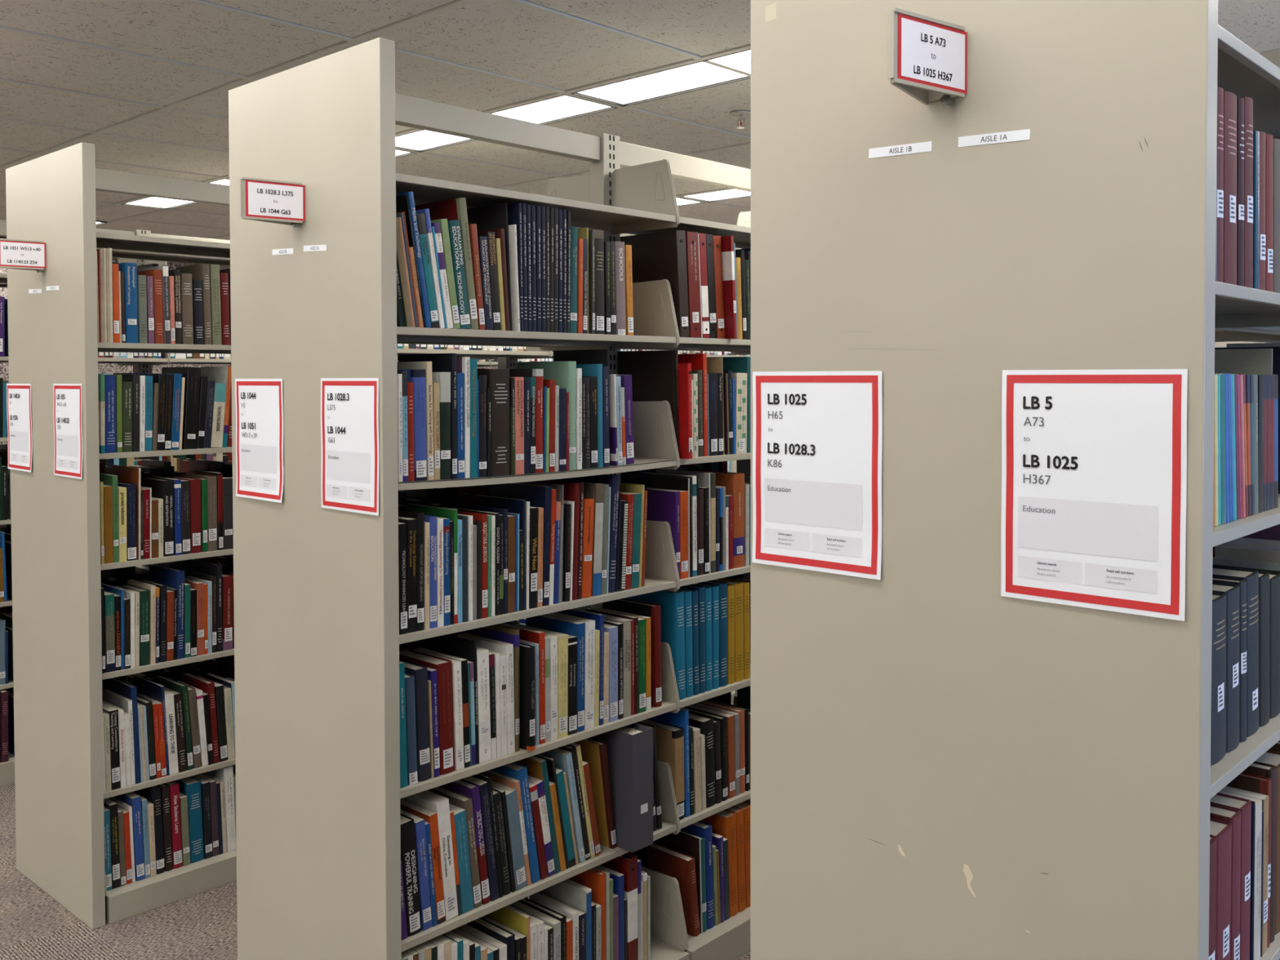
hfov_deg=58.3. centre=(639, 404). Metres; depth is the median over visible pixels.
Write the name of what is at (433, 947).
paperback book
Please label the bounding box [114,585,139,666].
paperback book
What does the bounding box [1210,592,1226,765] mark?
book
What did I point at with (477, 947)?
paperback book
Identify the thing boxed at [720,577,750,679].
book
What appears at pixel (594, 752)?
book
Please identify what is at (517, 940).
paperback book
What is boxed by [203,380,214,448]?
paperback book
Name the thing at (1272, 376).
paperback book
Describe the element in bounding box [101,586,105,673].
paperback book
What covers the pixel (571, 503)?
paperback book
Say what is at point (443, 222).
paperback book
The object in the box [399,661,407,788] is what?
paperback book
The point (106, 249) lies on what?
magazine
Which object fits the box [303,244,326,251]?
label
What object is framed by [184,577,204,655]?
paperback book
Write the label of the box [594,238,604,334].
book
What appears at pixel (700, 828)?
book
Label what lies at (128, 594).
paperback book
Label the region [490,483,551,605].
paperback book
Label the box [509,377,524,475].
paperback book
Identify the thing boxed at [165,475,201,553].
book
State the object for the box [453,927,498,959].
paperback book
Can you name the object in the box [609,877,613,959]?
paperback book
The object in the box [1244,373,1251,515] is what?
paperback book
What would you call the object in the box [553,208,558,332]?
book
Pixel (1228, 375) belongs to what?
paperback book
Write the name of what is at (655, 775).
book
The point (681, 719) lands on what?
paperback book
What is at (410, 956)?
paperback book
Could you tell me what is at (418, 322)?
paperback book
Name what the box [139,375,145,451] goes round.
paperback book
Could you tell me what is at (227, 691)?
paperback book
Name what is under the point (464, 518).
book
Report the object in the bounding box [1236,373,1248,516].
paperback book
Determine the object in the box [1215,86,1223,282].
book
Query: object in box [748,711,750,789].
book
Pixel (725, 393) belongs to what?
paperback book
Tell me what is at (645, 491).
paperback book
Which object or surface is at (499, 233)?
book
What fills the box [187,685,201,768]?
book
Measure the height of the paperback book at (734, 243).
0.271 m
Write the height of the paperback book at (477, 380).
0.220 m
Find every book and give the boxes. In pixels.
[0,296,4,356]
[0,377,2,437]
[0,457,1,519]
[0,531,7,601]
[0,547,4,602]
[0,617,5,684]
[0,688,8,762]
[0,692,0,763]
[1,465,7,519]
[2,382,7,437]
[5,630,8,684]
[96,249,101,342]
[97,374,105,453]
[99,472,119,562]
[99,481,104,564]
[101,582,124,669]
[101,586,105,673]
[102,677,140,783]
[102,688,135,785]
[102,700,126,787]
[102,702,120,790]
[102,711,111,791]
[102,715,105,792]
[103,484,113,563]
[103,798,120,888]
[103,806,111,890]
[104,374,122,452]
[104,375,115,453]
[104,591,115,672]
[105,591,120,671]
[108,796,135,882]
[111,263,119,342]
[111,464,140,559]
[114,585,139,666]
[114,791,145,880]
[116,586,134,667]
[117,481,136,560]
[117,485,126,561]
[117,583,150,666]
[117,804,132,884]
[117,807,126,886]
[118,262,137,342]
[118,271,121,342]
[120,271,125,342]
[121,374,139,451]
[121,382,133,452]
[124,597,130,669]
[124,711,131,786]
[127,578,155,664]
[133,675,169,775]
[133,784,164,874]
[133,791,150,878]
[135,373,166,450]
[137,269,164,343]
[137,275,147,343]
[137,578,166,662]
[137,693,166,777]
[137,694,155,779]
[137,702,149,781]
[137,703,146,782]
[137,706,143,782]
[138,265,170,343]
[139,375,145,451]
[140,476,174,556]
[140,486,151,558]
[140,488,150,559]
[140,490,142,559]
[144,375,152,451]
[146,275,154,343]
[147,800,156,876]
[148,699,160,777]
[149,564,184,658]
[151,382,158,450]
[151,476,182,555]
[151,497,163,557]
[151,498,158,558]
[155,586,159,663]
[155,674,193,769]
[156,682,186,772]
[157,373,182,449]
[158,782,173,871]
[161,367,200,448]
[164,373,173,449]
[164,688,178,774]
[164,780,182,868]
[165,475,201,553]
[165,589,173,661]
[166,586,177,659]
[168,269,182,344]
[168,275,175,343]
[174,776,204,863]
[175,263,212,344]
[177,680,208,766]
[178,377,185,449]
[179,791,190,866]
[180,273,193,344]
[181,480,190,554]
[181,671,219,763]
[182,473,217,551]
[182,475,207,551]
[184,575,212,653]
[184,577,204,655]
[184,582,190,657]
[186,569,216,653]
[187,558,222,651]
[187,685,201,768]
[190,587,196,657]
[191,279,204,344]
[191,470,222,550]
[191,774,213,858]
[196,773,218,856]
[197,376,208,448]
[197,675,227,761]
[200,366,231,447]
[201,772,226,853]
[202,692,213,764]
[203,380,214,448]
[204,582,207,653]
[205,672,235,751]
[206,765,236,852]
[209,264,222,344]
[210,382,226,447]
[216,781,222,854]
[219,268,231,345]
[219,272,230,345]
[222,476,233,549]
[222,573,233,650]
[223,685,235,759]
[226,377,231,446]
[232,603,234,648]
[233,772,236,846]
[395,191,431,327]
[395,194,425,327]
[395,211,419,327]
[395,213,417,327]
[395,217,415,327]
[395,246,407,326]
[396,361,434,479]
[397,369,426,480]
[397,370,408,481]
[397,373,403,481]
[398,353,457,479]
[398,509,424,631]
[398,516,417,632]
[398,522,407,634]
[399,648,454,774]
[399,658,431,782]
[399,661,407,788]
[400,798,445,924]
[400,808,431,930]
[400,813,422,936]
[400,861,407,940]
[401,951,413,959]
[401,954,408,959]
[402,790,457,920]
[404,672,417,785]
[404,948,418,959]
[405,503,457,623]
[407,382,414,481]
[408,246,423,327]
[410,945,425,959]
[413,648,464,770]
[414,197,478,329]
[415,208,444,328]
[415,647,470,768]
[416,213,439,328]
[417,942,431,959]
[420,634,479,764]
[423,940,437,959]
[424,515,436,628]
[424,521,429,629]
[424,821,437,926]
[426,666,439,777]
[427,680,433,777]
[427,786,481,907]
[428,937,444,959]
[430,218,460,328]
[431,222,453,328]
[431,226,447,328]
[431,372,450,479]
[432,382,439,479]
[435,934,451,959]
[436,516,450,626]
[436,517,444,626]
[440,778,490,904]
[440,934,457,959]
[442,932,462,959]
[447,219,471,328]
[448,803,473,913]
[448,930,469,959]
[449,507,499,615]
[449,520,453,624]
[449,809,462,915]
[450,930,475,959]
[451,929,480,959]
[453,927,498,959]
[453,929,487,959]
[456,503,507,613]
[457,356,470,478]
[457,373,464,478]
[457,510,488,617]
[457,513,472,621]
[457,515,467,622]
[457,519,462,622]
[457,632,515,754]
[458,924,506,959]
[459,624,519,751]
[462,776,499,901]
[466,202,512,330]
[466,917,515,959]
[467,660,475,765]
[467,662,471,765]
[468,223,484,329]
[470,359,477,477]
[471,772,503,897]
[472,520,481,619]
[472,524,476,620]
[473,494,526,609]
[476,646,491,763]
[477,228,510,330]
[477,231,500,330]
[477,236,493,329]
[477,368,510,476]
[477,375,486,477]
[477,379,479,477]
[480,915,526,959]
[481,769,531,885]
[485,905,530,959]
[486,388,491,476]
[487,514,495,616]
[487,515,491,617]
[487,948,493,959]
[488,650,506,756]
[488,651,501,757]
[488,652,496,759]
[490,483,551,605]
[491,762,540,883]
[491,780,527,890]
[492,786,515,892]
[492,788,511,895]
[495,238,505,330]
[497,622,545,744]
[499,514,503,614]
[507,202,523,331]
[507,512,517,611]
[507,515,515,613]
[507,905,544,959]
[508,224,519,331]
[509,368,543,472]
[509,377,515,475]
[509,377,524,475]
[511,901,560,959]
[513,481,564,601]
[514,755,560,873]
[515,934,520,959]
[516,360,576,470]
[516,624,568,738]
[517,513,519,611]
[518,897,566,959]
[519,529,523,610]
[519,639,539,745]
[519,642,535,751]
[521,203,527,331]
[524,377,535,473]
[524,379,530,474]
[525,204,532,331]
[525,501,529,609]
[525,614,584,732]
[527,774,555,876]
[528,506,537,608]
[528,781,547,879]
[528,892,578,959]
[529,506,543,607]
[529,920,537,959]
[530,204,536,331]
[533,480,579,599]
[533,754,568,868]
[535,205,541,332]
[537,879,591,959]
[538,747,585,862]
[540,205,546,332]
[542,379,555,471]
[542,386,546,472]
[542,893,586,959]
[543,922,553,959]
[544,633,557,740]
[544,635,550,742]
[544,925,547,959]
[545,206,549,332]
[545,387,549,472]
[545,612,595,729]
[547,479,583,599]
[548,488,555,604]
[548,781,565,871]
[549,207,554,332]
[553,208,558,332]
[553,349,610,465]
[553,501,560,604]
[555,385,559,471]
[555,474,619,592]
[555,479,604,595]
[555,767,575,867]
[556,608,604,725]
[557,208,562,333]
[558,388,566,471]
[558,505,564,603]
[558,744,590,860]
[561,208,566,333]
[562,503,570,601]
[563,500,574,600]
[563,771,578,864]
[565,392,568,470]
[565,915,573,959]
[566,210,570,333]
[567,635,577,735]
[568,867,605,959]
[569,226,577,333]
[569,742,595,857]
[574,737,617,848]
[576,364,603,467]
[576,368,582,469]
[577,227,589,333]
[577,238,582,333]
[581,497,594,597]
[582,238,587,333]
[582,376,597,468]
[582,377,585,469]
[582,609,631,717]
[582,760,600,856]
[584,377,590,468]
[585,608,638,714]
[586,610,634,715]
[588,229,595,333]
[589,723,653,852]
[591,901,601,959]
[591,902,595,959]
[593,866,609,959]
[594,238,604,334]
[594,629,599,726]
[595,864,624,959]
[599,608,651,711]
[600,484,608,594]
[600,852,637,959]
[602,366,609,466]
[602,598,661,706]
[603,631,608,724]
[604,241,610,334]
[604,619,623,719]
[604,623,617,722]
[605,487,610,593]
[608,373,617,465]
[609,241,616,334]
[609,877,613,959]
[613,893,618,959]
[614,240,626,334]
[615,374,634,464]
[615,376,622,465]
[615,496,621,591]
[617,350,679,453]
[617,500,628,591]
[618,491,641,588]
[618,493,634,589]
[619,482,644,586]
[620,230,689,337]
[621,386,626,465]
[624,244,633,335]
[624,589,685,700]
[624,897,626,959]
[635,474,689,577]
[635,721,662,829]
[636,472,693,577]
[637,859,641,959]
[638,617,645,713]
[639,471,697,576]
[639,718,684,820]
[640,871,647,959]
[640,880,642,959]
[641,490,647,586]
[644,471,698,575]
[644,487,688,578]
[644,488,679,579]
[646,842,700,936]
[647,875,650,959]
[649,707,689,817]
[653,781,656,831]
[653,831,702,933]
[655,469,710,573]
[661,469,715,573]
[677,353,707,456]
[677,363,692,458]
[678,589,693,697]
[679,586,699,695]
[680,584,705,693]
[680,821,714,929]
[680,829,706,932]
[683,706,728,800]
[685,704,735,798]
[688,711,715,808]
[688,725,701,813]
[688,727,694,815]
[691,369,702,457]
[691,373,697,457]
[691,379,693,457]
[692,233,702,337]
[692,582,719,688]
[693,469,744,568]
[693,702,739,795]
[694,584,712,691]
[697,486,709,573]
[697,488,703,575]
[697,700,745,793]
[699,809,737,917]
[700,580,727,687]
[700,733,706,810]
[705,698,749,791]
[706,356,750,453]
[706,357,724,454]
[706,373,709,456]
[706,373,718,456]
[711,832,724,922]
[712,578,743,682]
[712,844,718,925]
[713,719,721,804]
[715,485,725,570]
[715,487,722,571]
[715,488,719,572]
[715,848,720,924]
[717,373,723,455]
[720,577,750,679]
[723,370,733,454]
[723,373,728,454]
[723,837,729,919]
[725,494,733,569]
[725,495,728,569]
[725,805,746,911]
[726,373,728,454]
[727,583,734,684]
[731,373,746,453]
[731,377,735,453]
[733,243,737,339]
[734,802,750,907]
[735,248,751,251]
[735,250,746,339]
[735,257,742,339]
[744,251,751,321]
[744,259,751,339]
[744,484,749,565]
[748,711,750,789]
[749,484,750,565]
[1208,834,1216,959]
[1209,803,1240,959]
[1209,817,1231,959]
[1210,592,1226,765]
[1210,792,1251,959]
[1212,564,1279,573]
[1212,565,1258,737]
[1212,575,1246,742]
[1212,582,1239,752]
[1213,393,1214,527]
[1214,373,1221,524]
[1214,373,1229,522]
[1214,374,1218,526]
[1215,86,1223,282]
[1215,147,1217,280]
[1218,790,1262,959]
[1220,373,1226,524]
[1221,786,1268,955]
[1222,90,1236,284]
[1226,772,1271,947]
[1227,373,1231,521]
[1229,373,1239,519]
[1230,373,1236,520]
[1230,374,1233,520]
[1236,97,1244,286]
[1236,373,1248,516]
[1236,374,1242,518]
[1239,374,1244,518]
[1240,96,1253,288]
[1241,374,1245,517]
[1242,760,1276,942]
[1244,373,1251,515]
[1249,374,1253,515]
[1249,800,1255,959]
[1253,130,1259,289]
[1253,374,1258,514]
[1255,750,1279,934]
[1257,130,1265,290]
[1257,374,1263,512]
[1258,570,1279,718]
[1258,571,1269,726]
[1260,809,1263,956]
[1262,374,1266,511]
[1265,133,1273,292]
[1266,374,1270,511]
[1269,374,1274,509]
[1272,137,1279,293]
[1273,374,1278,508]
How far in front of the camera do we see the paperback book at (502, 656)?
2.63 m
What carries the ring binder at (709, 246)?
on the bookcase at (317, 638)
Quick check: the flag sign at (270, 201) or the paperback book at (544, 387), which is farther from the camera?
the paperback book at (544, 387)
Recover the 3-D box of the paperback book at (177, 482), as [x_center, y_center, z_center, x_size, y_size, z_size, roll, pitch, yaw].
[-1.509,0.351,3.656,0.171,0.237,0.020,1,2,43]
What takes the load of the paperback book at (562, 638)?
on the bookcase at (317, 638)
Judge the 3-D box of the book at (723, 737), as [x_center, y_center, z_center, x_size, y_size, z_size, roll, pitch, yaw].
[0.179,1.000,3.300,0.172,0.234,0.025,1,3,43]
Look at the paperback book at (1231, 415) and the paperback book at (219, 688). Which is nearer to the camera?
the paperback book at (1231, 415)
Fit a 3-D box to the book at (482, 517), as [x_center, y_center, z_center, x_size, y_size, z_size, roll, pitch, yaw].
[-0.411,0.363,2.649,0.172,0.234,0.018,1,2,43]
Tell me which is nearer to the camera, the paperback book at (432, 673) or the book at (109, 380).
the paperback book at (432, 673)
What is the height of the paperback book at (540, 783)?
0.237 m
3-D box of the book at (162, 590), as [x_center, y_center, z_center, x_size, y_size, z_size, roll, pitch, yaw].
[-1.544,0.680,3.629,0.174,0.238,0.020,1,0,43]
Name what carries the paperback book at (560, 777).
on the bookcase at (317, 638)
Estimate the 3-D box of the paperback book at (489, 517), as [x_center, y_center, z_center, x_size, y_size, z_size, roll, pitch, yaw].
[-0.400,0.365,2.658,0.167,0.230,0.009,1,1,43]
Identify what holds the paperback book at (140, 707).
on the bookcase at (56, 566)
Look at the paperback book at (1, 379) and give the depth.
4.59 m
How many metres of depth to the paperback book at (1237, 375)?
1.57 m
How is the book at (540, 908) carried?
on the bookcase at (317, 638)
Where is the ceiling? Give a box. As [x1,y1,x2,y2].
[0,0,1279,240]
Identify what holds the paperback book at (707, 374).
on the bookcase at (317, 638)
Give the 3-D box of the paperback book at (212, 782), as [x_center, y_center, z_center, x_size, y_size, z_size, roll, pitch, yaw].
[-1.433,1.333,3.756,0.175,0.242,0.021,1,4,43]
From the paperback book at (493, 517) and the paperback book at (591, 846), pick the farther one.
the paperback book at (591, 846)
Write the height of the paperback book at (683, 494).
0.235 m
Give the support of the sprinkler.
attached to the ceiling
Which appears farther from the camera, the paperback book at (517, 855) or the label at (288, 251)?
the paperback book at (517, 855)
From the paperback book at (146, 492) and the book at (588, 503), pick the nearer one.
the book at (588, 503)
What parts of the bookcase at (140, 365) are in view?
shelf, shelf, shelf, shelf, shelf, shelf, kick plate, shelf, shelf, shelf, shelf, shelf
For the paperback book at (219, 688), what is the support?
on the bookcase at (56, 566)
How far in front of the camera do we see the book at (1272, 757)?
1.72 m
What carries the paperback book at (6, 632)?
on the bookcase at (140, 365)
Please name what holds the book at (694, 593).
on the bookcase at (317, 638)
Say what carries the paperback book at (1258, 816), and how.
on the bookcase at (944, 766)
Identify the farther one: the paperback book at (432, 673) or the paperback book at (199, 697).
the paperback book at (199, 697)
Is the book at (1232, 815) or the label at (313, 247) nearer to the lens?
the book at (1232, 815)
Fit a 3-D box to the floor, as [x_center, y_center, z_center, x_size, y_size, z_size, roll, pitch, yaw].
[0.604,1.550,4.592,12.200,0.080,14.200,1,2,43]
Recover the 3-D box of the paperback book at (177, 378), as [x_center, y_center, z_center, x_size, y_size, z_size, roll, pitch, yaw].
[-1.511,0.020,3.648,0.172,0.239,0.038,1,2,43]
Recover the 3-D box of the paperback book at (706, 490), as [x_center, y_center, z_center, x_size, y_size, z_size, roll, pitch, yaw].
[0.122,0.346,3.221,0.173,0.238,0.021,1,2,43]
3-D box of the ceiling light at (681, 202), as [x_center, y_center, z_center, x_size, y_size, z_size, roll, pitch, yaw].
[-0.157,-1.185,6.745,1.196,0.092,0.266,1,2,43]
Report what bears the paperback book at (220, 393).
on the bookcase at (56, 566)
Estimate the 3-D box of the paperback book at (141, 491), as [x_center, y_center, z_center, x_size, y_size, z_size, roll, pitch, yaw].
[-1.580,0.368,3.567,0.152,0.209,0.007,1,1,43]
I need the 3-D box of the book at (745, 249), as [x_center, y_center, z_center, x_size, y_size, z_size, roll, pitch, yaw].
[0.277,-0.323,3.387,0.196,0.267,0.047,1,2,43]
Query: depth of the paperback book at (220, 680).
3.75 m
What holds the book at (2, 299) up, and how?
on the bookcase at (140, 365)
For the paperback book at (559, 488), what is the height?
0.283 m
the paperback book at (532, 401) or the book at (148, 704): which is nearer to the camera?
the paperback book at (532, 401)
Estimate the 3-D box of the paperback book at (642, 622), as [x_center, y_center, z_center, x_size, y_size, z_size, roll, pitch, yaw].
[-0.057,0.676,3.038,0.175,0.241,0.028,1,2,43]
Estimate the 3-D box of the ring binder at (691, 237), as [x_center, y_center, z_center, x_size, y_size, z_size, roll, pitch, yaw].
[0.073,-0.326,3.174,0.206,0.286,0.061,1,2,43]
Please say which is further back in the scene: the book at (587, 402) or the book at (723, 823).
the book at (723, 823)
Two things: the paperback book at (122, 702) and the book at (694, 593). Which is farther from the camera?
the paperback book at (122, 702)
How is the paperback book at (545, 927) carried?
on the bookcase at (317, 638)
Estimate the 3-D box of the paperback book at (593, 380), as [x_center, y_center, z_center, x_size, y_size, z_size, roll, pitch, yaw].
[-0.172,0.042,2.892,0.164,0.227,0.024,1,2,43]
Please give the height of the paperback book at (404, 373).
0.234 m
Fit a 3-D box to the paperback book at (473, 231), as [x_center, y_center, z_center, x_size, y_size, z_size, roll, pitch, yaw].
[-0.422,-0.287,2.619,0.170,0.235,0.039,1,2,43]
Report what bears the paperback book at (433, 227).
on the bookcase at (317, 638)
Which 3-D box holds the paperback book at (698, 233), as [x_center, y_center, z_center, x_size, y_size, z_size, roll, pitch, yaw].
[0.092,-0.326,3.192,0.201,0.284,0.020,1,2,43]
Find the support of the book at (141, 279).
on the bookcase at (56, 566)
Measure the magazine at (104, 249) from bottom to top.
0.281 m
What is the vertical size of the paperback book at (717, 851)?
0.209 m
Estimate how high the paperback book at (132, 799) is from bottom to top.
0.258 m
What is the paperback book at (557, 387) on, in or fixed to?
on the bookcase at (317, 638)
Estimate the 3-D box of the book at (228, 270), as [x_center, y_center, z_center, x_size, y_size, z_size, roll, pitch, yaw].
[-1.382,-0.319,3.787,0.182,0.247,0.029,1,3,43]
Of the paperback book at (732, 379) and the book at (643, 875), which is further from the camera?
the paperback book at (732, 379)
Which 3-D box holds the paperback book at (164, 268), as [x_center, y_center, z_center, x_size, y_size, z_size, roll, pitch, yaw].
[-1.532,-0.312,3.621,0.176,0.243,0.018,1,3,43]
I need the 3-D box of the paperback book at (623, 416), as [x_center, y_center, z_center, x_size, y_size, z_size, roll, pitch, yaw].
[-0.093,0.053,2.963,0.143,0.197,0.018,1,2,43]
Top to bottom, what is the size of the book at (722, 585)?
0.289 m
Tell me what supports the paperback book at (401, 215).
on the bookcase at (317, 638)
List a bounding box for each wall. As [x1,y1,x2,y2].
[0,235,497,444]
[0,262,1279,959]
[1214,341,1262,347]
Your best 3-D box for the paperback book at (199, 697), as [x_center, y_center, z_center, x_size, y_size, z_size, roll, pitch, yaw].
[-1.462,1.033,3.727,0.177,0.245,0.037,1,2,43]
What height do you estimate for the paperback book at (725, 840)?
0.228 m
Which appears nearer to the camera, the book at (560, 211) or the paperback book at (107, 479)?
the book at (560, 211)
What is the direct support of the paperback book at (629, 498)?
on the bookcase at (317, 638)
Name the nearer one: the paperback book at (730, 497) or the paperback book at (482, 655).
the paperback book at (482, 655)
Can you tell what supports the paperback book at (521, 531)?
on the bookcase at (317, 638)
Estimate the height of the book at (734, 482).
0.267 m
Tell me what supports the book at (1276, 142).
on the bookcase at (944, 766)
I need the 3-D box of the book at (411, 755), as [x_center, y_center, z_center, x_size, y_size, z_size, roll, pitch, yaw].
[-0.547,0.695,2.509,0.170,0.231,0.024,1,4,43]
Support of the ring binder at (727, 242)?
on the bookcase at (317, 638)
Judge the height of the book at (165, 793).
0.267 m
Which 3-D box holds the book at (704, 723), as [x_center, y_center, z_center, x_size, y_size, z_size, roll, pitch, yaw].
[0.133,0.997,3.254,0.178,0.243,0.053,1,2,43]
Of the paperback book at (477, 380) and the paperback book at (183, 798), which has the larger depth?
the paperback book at (183, 798)
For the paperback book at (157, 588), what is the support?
on the bookcase at (56, 566)
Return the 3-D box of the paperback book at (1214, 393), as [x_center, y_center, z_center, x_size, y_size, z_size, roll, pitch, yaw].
[0.690,0.059,1.532,0.143,0.197,0.020,1,2,43]
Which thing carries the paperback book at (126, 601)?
on the bookcase at (56, 566)
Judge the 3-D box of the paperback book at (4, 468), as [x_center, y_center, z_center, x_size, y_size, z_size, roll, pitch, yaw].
[-2.606,0.354,4.658,0.156,0.215,0.020,1,1,43]
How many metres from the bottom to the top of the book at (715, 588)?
0.286 m
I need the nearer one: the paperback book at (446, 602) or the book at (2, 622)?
the paperback book at (446, 602)
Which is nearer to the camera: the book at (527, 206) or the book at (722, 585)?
the book at (527, 206)
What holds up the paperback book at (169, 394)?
on the bookcase at (56, 566)
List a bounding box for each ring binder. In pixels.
[684,231,701,337]
[698,233,709,337]
[706,234,716,337]
[712,235,725,338]
[720,235,737,338]
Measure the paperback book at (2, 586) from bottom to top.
0.215 m
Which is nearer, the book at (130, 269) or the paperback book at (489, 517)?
the paperback book at (489, 517)
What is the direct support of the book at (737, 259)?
on the bookcase at (317, 638)
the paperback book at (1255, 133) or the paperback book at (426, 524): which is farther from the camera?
the paperback book at (426, 524)
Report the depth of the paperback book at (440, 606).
2.50 m
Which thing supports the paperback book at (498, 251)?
on the bookcase at (317, 638)
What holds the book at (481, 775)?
on the bookcase at (317, 638)
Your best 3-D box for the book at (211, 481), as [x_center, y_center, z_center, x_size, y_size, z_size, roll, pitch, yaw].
[-1.434,0.348,3.741,0.176,0.239,0.036,1,2,43]
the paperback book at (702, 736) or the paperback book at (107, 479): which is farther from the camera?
the paperback book at (107, 479)
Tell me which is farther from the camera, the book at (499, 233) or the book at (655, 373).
the book at (655, 373)
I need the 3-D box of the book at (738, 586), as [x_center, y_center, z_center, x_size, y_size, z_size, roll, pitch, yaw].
[0.211,0.649,3.348,0.206,0.280,0.042,1,3,43]
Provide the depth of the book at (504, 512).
2.64 m
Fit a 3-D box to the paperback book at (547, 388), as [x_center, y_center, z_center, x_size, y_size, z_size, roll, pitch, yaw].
[-0.271,0.059,2.773,0.145,0.200,0.010,1,1,43]
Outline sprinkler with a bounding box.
[729,111,751,128]
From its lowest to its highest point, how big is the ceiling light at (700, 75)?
0.092 m
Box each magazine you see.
[96,250,99,342]
[97,248,103,342]
[97,248,106,342]
[105,248,109,342]
[108,248,113,342]
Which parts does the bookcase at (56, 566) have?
panel, shelf, shelf, shelf, shelf, shelf, shelf, shelf, shelf, shelf, kick plate, shelf, shelf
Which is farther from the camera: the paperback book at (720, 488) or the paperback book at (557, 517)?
the paperback book at (720, 488)
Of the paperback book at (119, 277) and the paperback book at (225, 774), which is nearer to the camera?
the paperback book at (119, 277)
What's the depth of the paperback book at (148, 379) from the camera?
3.53 m
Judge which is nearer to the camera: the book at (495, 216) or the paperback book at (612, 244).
the book at (495, 216)
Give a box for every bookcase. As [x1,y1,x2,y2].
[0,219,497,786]
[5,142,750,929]
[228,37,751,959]
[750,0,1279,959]
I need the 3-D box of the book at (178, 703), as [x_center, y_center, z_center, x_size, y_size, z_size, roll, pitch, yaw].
[-1.513,1.032,3.677,0.183,0.249,0.043,1,2,43]
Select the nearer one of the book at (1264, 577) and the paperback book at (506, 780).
the book at (1264, 577)
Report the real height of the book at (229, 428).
0.245 m
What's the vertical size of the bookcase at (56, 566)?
2.304 m
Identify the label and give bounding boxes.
[28,288,41,293]
[45,285,58,290]
[271,248,293,255]
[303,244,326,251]
[868,141,932,158]
[958,128,1030,146]
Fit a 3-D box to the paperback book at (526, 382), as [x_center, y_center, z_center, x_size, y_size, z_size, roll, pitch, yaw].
[-0.320,0.050,2.731,0.159,0.220,0.017,1,1,43]
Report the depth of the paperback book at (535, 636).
2.72 m
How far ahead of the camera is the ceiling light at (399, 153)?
5.03 m
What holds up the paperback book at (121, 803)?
on the bookcase at (56, 566)
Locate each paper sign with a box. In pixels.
[6,383,32,472]
[53,383,82,479]
[235,378,283,502]
[320,377,378,515]
[751,370,882,580]
[1000,368,1187,621]
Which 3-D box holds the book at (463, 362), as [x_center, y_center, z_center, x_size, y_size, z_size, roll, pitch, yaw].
[-0.453,0.027,2.615,0.196,0.269,0.017,1,2,43]
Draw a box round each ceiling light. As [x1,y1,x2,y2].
[3,220,106,236]
[120,178,229,209]
[226,149,417,178]
[395,94,617,152]
[570,48,751,106]
[675,197,706,206]
[679,189,751,202]
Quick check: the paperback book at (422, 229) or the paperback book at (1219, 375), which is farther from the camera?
the paperback book at (422, 229)
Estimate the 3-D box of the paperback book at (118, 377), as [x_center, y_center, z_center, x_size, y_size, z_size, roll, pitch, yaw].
[-1.631,0.025,3.518,0.170,0.235,0.015,1,1,43]
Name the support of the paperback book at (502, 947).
on the bookcase at (317, 638)
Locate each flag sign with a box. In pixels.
[0,238,46,272]
[238,176,305,227]
[886,7,967,106]
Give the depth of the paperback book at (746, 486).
3.29 m
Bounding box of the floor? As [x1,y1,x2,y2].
[0,783,750,959]
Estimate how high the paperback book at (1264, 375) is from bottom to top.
0.197 m
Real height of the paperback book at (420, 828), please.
0.242 m
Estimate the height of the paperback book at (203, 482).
0.232 m
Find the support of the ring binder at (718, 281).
on the bookcase at (317, 638)
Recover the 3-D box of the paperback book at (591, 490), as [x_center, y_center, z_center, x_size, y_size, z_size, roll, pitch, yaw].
[-0.175,0.334,2.922,0.200,0.278,0.040,1,2,43]
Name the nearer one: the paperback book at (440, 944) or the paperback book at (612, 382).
the paperback book at (440, 944)
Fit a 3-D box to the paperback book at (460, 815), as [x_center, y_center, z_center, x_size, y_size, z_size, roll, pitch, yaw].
[-0.453,1.019,2.618,0.167,0.232,0.054,1,2,43]
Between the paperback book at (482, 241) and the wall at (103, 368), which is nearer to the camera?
the paperback book at (482, 241)
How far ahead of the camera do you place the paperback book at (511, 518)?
2.65 m
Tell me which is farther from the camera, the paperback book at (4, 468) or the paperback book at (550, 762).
the paperback book at (4, 468)
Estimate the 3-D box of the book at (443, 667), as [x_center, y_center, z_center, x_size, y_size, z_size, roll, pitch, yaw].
[-0.488,0.686,2.579,0.180,0.244,0.042,1,4,43]
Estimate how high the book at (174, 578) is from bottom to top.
0.276 m
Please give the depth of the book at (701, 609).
3.15 m
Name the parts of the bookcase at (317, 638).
panel, shelf, shelf, shelf, shelf, shelf, shelf, shelf, shelf, shelf, kick plate, shelf, shelf, shelf, shelf, shelf, shelf, shelf, kick plate, shelf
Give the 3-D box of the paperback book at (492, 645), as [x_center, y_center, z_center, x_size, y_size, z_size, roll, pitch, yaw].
[-0.365,0.679,2.713,0.182,0.252,0.022,1,3,43]
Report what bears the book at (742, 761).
on the bookcase at (317, 638)
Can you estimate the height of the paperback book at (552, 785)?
0.221 m

